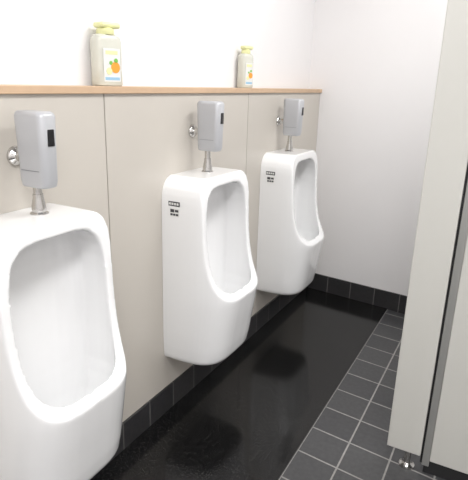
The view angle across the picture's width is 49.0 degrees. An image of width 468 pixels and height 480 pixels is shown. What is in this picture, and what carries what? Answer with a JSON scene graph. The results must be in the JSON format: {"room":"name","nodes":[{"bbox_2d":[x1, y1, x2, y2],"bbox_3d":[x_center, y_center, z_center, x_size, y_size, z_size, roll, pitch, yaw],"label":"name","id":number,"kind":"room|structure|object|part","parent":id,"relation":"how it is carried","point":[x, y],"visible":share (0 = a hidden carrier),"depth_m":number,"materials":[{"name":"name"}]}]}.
{"room":"public restroom","nodes":[
{"label":"public restroom","id":0,"kind":"room"},
{"bbox_2d":[0,0,314,88],"bbox_3d":[-0.646,-0.416,1.302,0.205,2.500,4.378,11,19,27],"label":"wall","id":1,"kind":"structure","parent":0,"point":[165,43],"depth_m":1.77,"materials":[{"name":"paint"}]},
{"bbox_2d":[0,84,321,93],"bbox_3d":[-0.547,-0.352,1.196,0.084,0.020,4.260,11,19,27],"label":"trim","id":2,"kind":"structure","parent":1,"relation":"attached to","point":[4,88],"depth_m":1.52,"materials":[{"name":"brown wood"}]},
{"bbox_2d":[90,21,122,85],"bbox_3d":[-0.369,-0.536,1.482,0.055,0.173,0.090,16,22,38],"label":"hand soap bottle","id":3,"kind":"object","parent":2,"relation":"on","point":[105,47],"visible":0.98,"depth_m":1.46,"materials":[{"name":"white plastic"}]},
{"bbox_3d":[-0.350,-0.502,1.475,0.001,0.091,0.058,15,22,38],"label":"label panel","id":4,"kind":"part","parent":3,"relation":"part of","materials":[{"name":"white paper"}]},
{"bbox_2d":[237,45,252,87],"bbox_3d":[0.050,-0.749,2.223,0.049,0.173,0.070,18,23,42],"label":"hand soap bottle","id":5,"kind":"object","parent":2,"relation":"on","point":[245,59],"visible":1,"depth_m":2.20,"materials":[{"name":"white plastic"}]},
{"bbox_3d":[0.065,-0.717,2.216,0.001,0.091,0.045,17,23,42],"label":"label panel","id":6,"kind":"part","parent":5,"relation":"part of","materials":[{"name":"white paper"}]},
{"bbox_3d":[-0.571,0.235,1.381,0.069,1.212,4.266,11,19,27],"label":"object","id":7,"kind":"object","parent":1,"relation":"attached to","visible":0},
{"bbox_2d":[0,94,109,237],"bbox_3d":[-0.603,0.227,1.234,0.006,1.112,0.898,11,19,27],"label":"panel","id":8,"kind":"object","parent":7,"relation":"attached to","point":[79,118],"visible":0.29,"depth_m":1.37,"materials":[{"name":"beige laminate"}]},
{"bbox_2d":[0,203,126,479],"bbox_3d":[-0.440,0.288,1.282,0.255,0.700,0.363,11,19,27],"label":"urinal","id":9,"kind":"object","parent":8,"relation":"attached to","point":[63,370],"visible":1,"depth_m":1.29,"materials":[{"name":"white ceramic"}]},
{"bbox_2d":[7,110,57,215],"bbox_3d":[-0.468,-0.177,1.201,0.126,0.244,0.052,11,19,27],"label":"valve","id":10,"kind":"object","parent":9,"relation":"on","point":[35,152],"visible":1,"depth_m":1.17,"materials":[{"name":"silver metal"}]},
{"bbox_2d":[103,93,247,421],"bbox_3d":[-0.170,0.008,1.993,0.006,1.112,0.895,11,19,27],"label":"panel","id":11,"kind":"object","parent":7,"relation":"attached to","point":[148,140],"visible":0.44,"depth_m":1.75,"materials":[{"name":"beige laminate"}]},
{"bbox_2d":[162,167,257,364],"bbox_3d":[-0.060,0.096,1.950,0.255,0.700,0.363,11,19,27],"label":"urinal","id":12,"kind":"object","parent":11,"relation":"attached to","point":[210,280],"visible":1,"depth_m":1.86,"materials":[{"name":"white ceramic"}]},
{"bbox_2d":[189,101,224,171],"bbox_3d":[-0.086,-0.371,1.842,0.143,0.249,0.052,11,19,27],"label":"valve","id":13,"kind":"object","parent":12,"relation":"on","point":[210,114],"visible":0.94,"depth_m":1.81,"materials":[{"name":"silver metal"}]},
{"bbox_2d":[108,291,301,462],"bbox_3d":[-0.551,0.771,1.514,0.008,0.110,4.245,11,19,27],"label":"baseboard","id":14,"kind":"structure","parent":7,"relation":"attached to","point":[150,412],"depth_m":2.06,"materials":[{"name":"tile"}]},
{"bbox_2d":[246,93,319,316],"bbox_3d":[0.264,-0.212,2.756,0.006,1.112,0.908,11,19,27],"label":"panel","id":15,"kind":"object","parent":7,"relation":"attached to","point":[264,135],"visible":0.3,"depth_m":2.47,"materials":[{"name":"beige laminate"}]},
{"bbox_2d":[256,148,323,294],"bbox_3d":[0.317,-0.096,2.612,0.255,0.700,0.363,11,19,27],"label":"urinal","id":16,"kind":"object","parent":15,"relation":"attached to","point":[290,231],"visible":0.98,"depth_m":2.52,"materials":[{"name":"white ceramic"}]},
{"bbox_2d":[276,98,303,151],"bbox_3d":[0.272,-0.557,2.499,0.126,0.254,0.052,11,19,27],"label":"valve","id":17,"kind":"object","parent":16,"relation":"on","point":[293,113],"visible":0.98,"depth_m":2.46,"materials":[{"name":"silver metal"}]},
{"bbox_2d":[279,309,444,479],"bbox_3d":[0.335,0.996,1.224,2.500,0.100,4.500,11,19,27],"label":"floor","id":18,"kind":"structure","parent":0,"point":[348,440],"depth_m":1.96,"materials":[{"name":"tile"}]},
{"bbox_2d":[90,287,386,479],"bbox_3d":[-0.293,0.854,1.448,0.528,0.006,4.145,11,19,27],"label":"slab","id":19,"kind":"object","parent":18,"relation":"on","point":[248,418],"visible":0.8,"depth_m":2.09,"materials":[{"name":"black stone"}]},
{"bbox_2d":[399,451,413,469],"bbox_3d":[0.600,0.748,1.773,0.052,0.068,0.052,11,19,27],"label":"foot","id":20,"kind":"object","parent":18,"relation":"on","point":[406,463],"visible":0.91,"depth_m":1.77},
{"bbox_2d":[387,0,467,455],"bbox_3d":[0.617,-0.281,1.466,0.111,2.084,0.040,11,19,27],"label":"pilaster","id":21,"kind":"object","parent":20,"relation":"on","point":[446,163],"visible":0.99,"depth_m":1.53,"materials":[{"name":"laminate"}]},
{"bbox_2d":[423,461,467,479],"bbox_3d":[1.198,0.867,1.472,1.251,0.050,0.022,11,19,27],"label":"baseboard","id":22,"kind":"structure","parent":18,"relation":"on","point":[446,473],"depth_m":1.72,"materials":[{"name":"tile"}]},
{"bbox_2d":[430,234,467,473],"bbox_3d":[1.235,-0.159,1.153,1.235,2.100,0.023,11,19,27],"label":"door","id":23,"kind":"structure","parent":22,"relation":"on","point":[449,449],"depth_m":1.64,"materials":[{"name":"laminate"}]},
{"bbox_2d":[421,180,467,466],"bbox_3d":[0.683,-0.253,1.441,0.023,2.120,0.032,11,19,27],"label":"channel","id":24,"kind":"object","parent":23,"relation":"attached to","point":[463,231],"visible":0.84,"depth_m":1.59,"materials":[{"name":"metal"}]},
{"bbox_2d":[420,165,467,461],"bbox_3d":[0.672,-0.256,1.451,0.007,2.120,0.015,11,19,27],"label":"joint shadow","id":25,"kind":"object","parent":24,"relation":"attached to","point":[466,177],"visible":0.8,"depth_m":1.59,"materials":[{"name":"rubber"}]},
{"bbox_2d":[309,0,447,295],"bbox_3d":[1.423,-0.712,2.467,2.313,2.500,0.199,13,20,33],"label":"wall","id":26,"kind":"structure","parent":0,"point":[375,63],"depth_m":2.86,"materials":[{"name":"paint"}]},
{"bbox_2d":[307,273,406,313],"bbox_3d":[1.370,0.463,2.706,2.214,0.110,0.008,13,20,33],"label":"baseboard","id":27,"kind":"structure","parent":26,"relation":"attached to","point":[392,301],"depth_m":3.10,"materials":[{"name":"tile"}]}
]}

